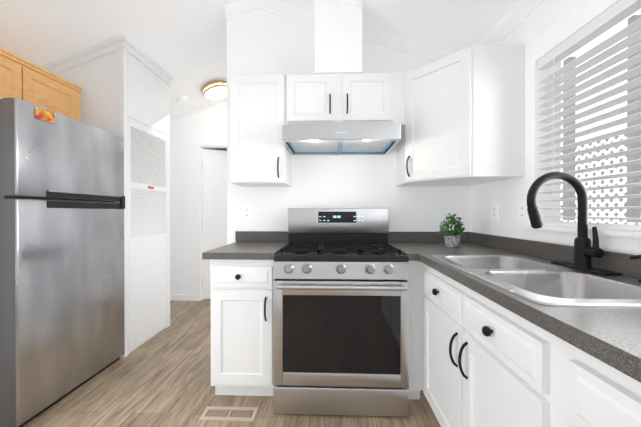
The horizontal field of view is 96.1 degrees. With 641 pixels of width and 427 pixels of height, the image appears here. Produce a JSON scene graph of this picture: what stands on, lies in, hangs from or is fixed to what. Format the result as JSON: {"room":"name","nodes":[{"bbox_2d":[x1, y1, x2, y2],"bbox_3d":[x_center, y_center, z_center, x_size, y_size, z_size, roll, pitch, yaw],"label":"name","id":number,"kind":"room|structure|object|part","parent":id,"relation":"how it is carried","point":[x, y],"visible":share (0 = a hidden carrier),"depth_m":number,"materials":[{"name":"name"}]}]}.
{"room":"kitchen","nodes":[
{"label":"kitchen","id":0,"kind":"room"},
{"bbox_2d":[170,102,226,294],"bbox_3d":[-0.563,-0.314,3.791,3.640,2.915,0.100,0,0,2],"label":"wall","id":1,"kind":"structure","parent":0,"point":[206,124],"depth_m":3.78,"materials":[{"name":"paint"}]},
{"bbox_2d":[170,99,222,122],"bbox_3d":[-0.565,-1.411,3.720,3.640,0.718,0.032,0,0,2],"label":"crown molding","id":2,"kind":"structure","parent":1,"relation":"attached to","point":[215,103],"depth_m":3.75,"materials":[{"name":"paint"}]},
{"bbox_2d":[170,140,226,300],"bbox_3d":[-0.564,0.094,3.784,3.640,2.100,0.118,0,0,2],"label":"door frame","id":3,"kind":"structure","parent":1,"relation":"attached to","point":[200,146],"depth_m":3.76,"materials":[{"name":"paint"}]},
{"bbox_2d":[202,149,226,298],"bbox_3d":[-1.217,0.140,3.959,0.699,1.990,0.347,0,0,2],"label":"hall door","id":4,"kind":"structure","parent":1,"relation":"in","point":[214,220],"depth_m":3.85,"materials":[{"name":"paint"}]},
{"bbox_2d":[205,148,226,150],"bbox_3d":[-1.135,-0.084,4.463,1.550,2.450,1.200,0,0,2],"label":"wall","id":5,"kind":"structure","parent":0,"point":[224,149],"depth_m":5.03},
{"bbox_2d":[23,298,440,426],"bbox_3d":[-0.638,1.184,1.664,4.040,0.060,6.770,0,0,2],"label":"floor","id":6,"kind":"structure","parent":0,"point":[162,378],"depth_m":1.79,"materials":[{"name":"wood"}]},
{"bbox_2d":[0,98,124,426],"bbox_3d":[-1.958,0.272,1.911,0.804,1.762,0.792,0,0,2],"label":"fridge","id":7,"kind":"object","parent":6,"relation":"on","point":[61,263],"visible":1,"depth_m":1.72,"materials":[{"name":"metal"}]},
{"bbox_3d":[-1.948,0.508,1.916,0.784,1.290,0.758,0,0,2],"label":"handle","id":8,"kind":"part","parent":7,"relation":"part of","materials":[{"name":"metal"}]},
{"bbox_2d":[40,36,172,357],"bbox_3d":[-1.969,-0.122,2.616,0.908,2.542,0.692,0,0,2],"label":"closet","id":9,"kind":"object","parent":6,"relation":"on","point":[124,82],"visible":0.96,"depth_m":2.46,"materials":[{"name":"wood"}]},
{"bbox_2d":[199,406,258,421],"bbox_3d":[-0.523,1.151,1.655,0.310,0.006,0.110,0,0,2],"label":"floor vent","id":10,"kind":"object","parent":6,"relation":"in","point":[222,413],"visible":1,"depth_m":1.65,"materials":[{"name":"metal"}]},
{"bbox_2d":[206,255,274,395],"bbox_3d":[-0.466,0.712,2.033,0.392,0.880,0.672,0,0,2],"label":"base cabinet","id":11,"kind":"object","parent":6,"relation":"on","point":[241,289],"depth_m":1.74,"materials":[{"name":"white wood"}]},
{"bbox_2d":[202,243,287,258],"bbox_3d":[-0.477,0.252,2.039,0.434,0.040,0.658,0,0,2],"label":"countertop","id":12,"kind":"structure","parent":11,"relation":"on","point":[233,250],"depth_m":1.77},
{"bbox_2d":[273,208,408,416],"bbox_3d":[0.123,0.557,1.906,0.766,1.192,0.688,0,0,2],"label":"stove","id":13,"kind":"object","parent":6,"relation":"on","point":[340,312],"visible":1,"depth_m":1.63,"materials":[{"name":"metal"}]},
{"bbox_3d":[0.100,0.312,1.609,0.620,0.060,0.042,0,0,2],"label":"knob","id":14,"kind":"part","parent":13,"relation":"part of","materials":[{"name":"metal"}]},
{"bbox_2d":[274,212,408,261],"bbox_3d":[0.124,0.129,1.934,0.764,0.284,0.618,0,0,2],"label":"cooktop","id":15,"kind":"object","parent":13,"relation":"in","point":[312,236],"depth_m":2.18,"materials":[{"name":"metal"}]},
{"bbox_3d":[0.118,0.684,1.647,0.665,0.440,0.034,0,0,2],"label":"glass","id":16,"kind":"part","parent":13,"relation":"part of","materials":[{"name":"black glass"}]},
{"bbox_2d":[407,259,640,426],"bbox_3d":[0.828,0.716,1.200,0.676,0.880,2.248,0,0,2],"label":"base cabinet","id":17,"kind":"object","parent":6,"relation":"on","point":[509,332],"depth_m":0.96,"materials":[{"name":"white wood"}]},
{"bbox_2d":[388,232,640,398],"bbox_3d":[0.826,0.213,1.188,0.678,0.125,2.268,0,0,2],"label":"countertop","id":18,"kind":"structure","parent":17,"relation":"on","point":[593,316],"depth_m":1.01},
{"bbox_2d":[439,213,464,247],"bbox_3d":[0.910,0.115,1.994,0.166,0.232,0.151,0,0,2],"label":"plant","id":19,"kind":"object","parent":18,"relation":"on","point":[452,238],"visible":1,"depth_m":1.96,"materials":[{"name":"green plant"}]},
{"bbox_2d":[526,171,603,258],"bbox_3d":[0.992,0.000,1.180,0.248,0.352,0.096,0,0,2],"label":"faucet","id":20,"kind":"object","parent":18,"relation":"on","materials":[{"name":"black metal"}]},
{"bbox_2d":[0,0,516,117],"bbox_3d":[-0.658,-1.432,1.052,3.880,0.772,5.570,0,0,2],"label":"ceiling","id":21,"kind":"structure","parent":0,"point":[183,43],"depth_m":2.15,"materials":[{"name":"white paint"}]},
{"bbox_2d":[176,96,186,103],"bbox_3d":[-1.643,-1.344,3.414,0.120,0.067,0.120,0,0,2],"label":"smoke detector","id":22,"kind":"object","parent":21,"relation":"attached to","point":[181,99],"visible":1,"depth_m":3.38,"materials":[{"name":"white plastic"}]},
{"bbox_2d":[202,80,226,100],"bbox_3d":[-1.231,-1.460,3.429,0.337,0.176,0.336,0,0,2],"label":"ceiling light","id":23,"kind":"object","parent":21,"relation":"attached to","point":[215,90],"visible":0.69,"depth_m":3.33,"materials":[{"name":"white glass"}]},
{"bbox_2d":[314,0,362,11],"bbox_3d":[0.126,-1.521,2.000,0.332,0.166,0.040,0,0,2],"label":"crown molding","id":24,"kind":"structure","parent":21,"relation":"attached to","point":[358,3],"depth_m":2.01,"materials":[{"name":"paint"}]},
{"bbox_2d":[315,0,361,73],"bbox_3d":[0.132,-1.300,2.181,0.332,0.612,0.320,0,0,2],"label":"wall column","id":25,"kind":"structure","parent":0,"point":[338,36],"depth_m":2.02,"materials":[{"name":"paint"}]},
{"bbox_2d":[227,8,468,244],"bbox_3d":[0.218,-0.307,2.393,1.980,2.915,0.100,0,0,2],"label":"wall","id":26,"kind":"structure","parent":0,"point":[261,42],"depth_m":2.35,"materials":[{"name":"paint"}]},
{"bbox_2d":[242,205,251,219],"bbox_3d":[-0.605,-0.007,2.369,0.080,0.124,0.006,0,0,2],"label":"electrical outlet","id":27,"kind":"object","parent":26,"relation":"attached to","point":[246,212],"visible":1,"depth_m":2.37,"materials":[{"name":"white plastic"}]},
{"bbox_2d":[230,74,290,186],"bbox_3d":[-0.444,-0.606,2.204,0.396,0.774,0.318,0,0,2],"label":"upper cabinet","id":28,"kind":"object","parent":26,"relation":"attached to","point":[259,157],"depth_m":2.05,"materials":[{"name":"white wood"}]},
{"bbox_2d":[234,231,287,242],"bbox_3d":[-0.474,0.188,2.358,0.450,0.085,0.018,0,0,2],"label":"backsplash","id":29,"kind":"structure","parent":26,"relation":"attached to","point":[240,236],"depth_m":2.35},
{"bbox_2d":[223,0,317,207],"bbox_3d":[-0.399,-0.811,2.336,0.750,1.903,0.053,0,0,2],"label":"crown molding","id":30,"kind":"structure","parent":26,"relation":"attached to","point":[239,7],"depth_m":2.33,"materials":[{"name":"paint"}]},
{"bbox_2d":[286,72,405,131],"bbox_3d":[0.178,-0.808,2.181,0.846,0.368,0.318,0,0,2],"label":"upper cabinet","id":31,"kind":"object","parent":26,"relation":"attached to","point":[336,97],"depth_m":2.03,"materials":[{"name":"white wood"}]},
{"bbox_2d":[282,121,400,154],"bbox_3d":[0.140,-0.547,2.092,0.760,0.147,0.500,0,0,2],"label":"range hood","id":32,"kind":"object","parent":31,"relation":"attached to","point":[347,138],"visible":1,"depth_m":1.87,"materials":[{"name":"metal"}]},
{"bbox_2d":[362,26,452,60],"bbox_3d":[0.719,-1.323,2.295,0.833,0.351,0.053,0,0,2],"label":"crown molding","id":33,"kind":"structure","parent":26,"relation":"attached to","point":[371,35],"depth_m":2.29,"materials":[{"name":"paint"}]},
{"bbox_2d":[472,0,640,254],"bbox_3d":[1.198,-0.036,0.359,0.120,2.393,4.100,0,0,2],"label":"wall","id":34,"kind":"structure","parent":0,"point":[543,21],"depth_m":1.68,"materials":[{"name":"paint"}]},
{"bbox_2d":[396,44,524,185],"bbox_3d":[0.897,-0.600,1.997,0.593,0.764,0.638,0,0,2],"label":"upper cabinet","id":35,"kind":"object","parent":34,"relation":"attached to","point":[501,68],"depth_m":1.67,"materials":[{"name":"white wood"}]},
{"bbox_2d":[402,45,477,183],"bbox_3d":[0.739,-0.599,1.851,0.302,0.748,0.344,0,0,2],"label":"door","id":36,"kind":"structure","parent":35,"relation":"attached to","point":[459,116],"depth_m":1.81,"materials":[{"name":"white wood"}]},
{"bbox_2d":[491,202,497,220],"bbox_3d":[1.191,-0.013,1.970,0.006,0.124,0.080,0,0,2],"label":"electrical outlet","id":37,"kind":"object","parent":34,"relation":"attached to","point":[494,211],"visible":1,"depth_m":1.97,"materials":[{"name":"white plastic"}]},
{"bbox_2d":[469,0,542,231],"bbox_3d":[1.109,-0.529,0.310,0.056,1.379,4.000,0,0,2],"label":"crown molding","id":38,"kind":"structure","parent":34,"relation":"attached to","point":[513,18],"depth_m":1.78,"materials":[{"name":"paint"}]},
{"bbox_2d":[518,201,526,221],"bbox_3d":[1.181,-0.011,1.685,0.006,0.124,0.080,0,0,2],"label":"electrical outlet","id":39,"kind":"object","parent":34,"relation":"attached to","point":[522,211],"visible":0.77,"depth_m":1.68,"materials":[{"name":"white plastic"}]},
{"bbox_2d":[523,0,640,252],"bbox_3d":[1.199,-0.373,0.945,0.150,1.030,1.364,0,0,2],"label":"window","id":40,"kind":"structure","parent":34,"relation":"in","point":[628,241],"depth_m":1.46,"materials":[{"name":"paint"}]},
{"bbox_2d":[537,0,640,230],"bbox_3d":[1.177,-0.379,0.945,0.056,0.884,1.226,0,0,2],"label":"window blinds","id":41,"kind":"object","parent":40,"relation":"attached to","point":[612,16],"visible":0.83,"depth_m":1.23,"materials":[{"name":"white plastic"}]},
{"bbox_3d":[-2.526,0.019,1.174,0.100,2.275,5.470,0,0,2],"label":"wall","id":42,"kind":"structure","parent":0,"visible":0},
{"bbox_2d":[0,47,83,120],"bbox_3d":[-2.170,-0.813,1.648,0.574,0.334,1.250,0,0,2],"label":"upper cabinet","id":43,"kind":"object","parent":42,"relation":"attached to","point":[21,78],"visible":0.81,"depth_m":1.91,"materials":[{"name":"brown wood"}]},
{"label":"outside","id":44,"kind":"structure","parent":0,"visible":0},
{"bbox_2d":[560,9,640,224],"bbox_3d":[4.483,-1.594,1.288,0.001,6.500,15.000,0,0,2],"label":"window","id":45,"kind":"structure","parent":44,"point":[621,25],"depth_m":4.68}
]}

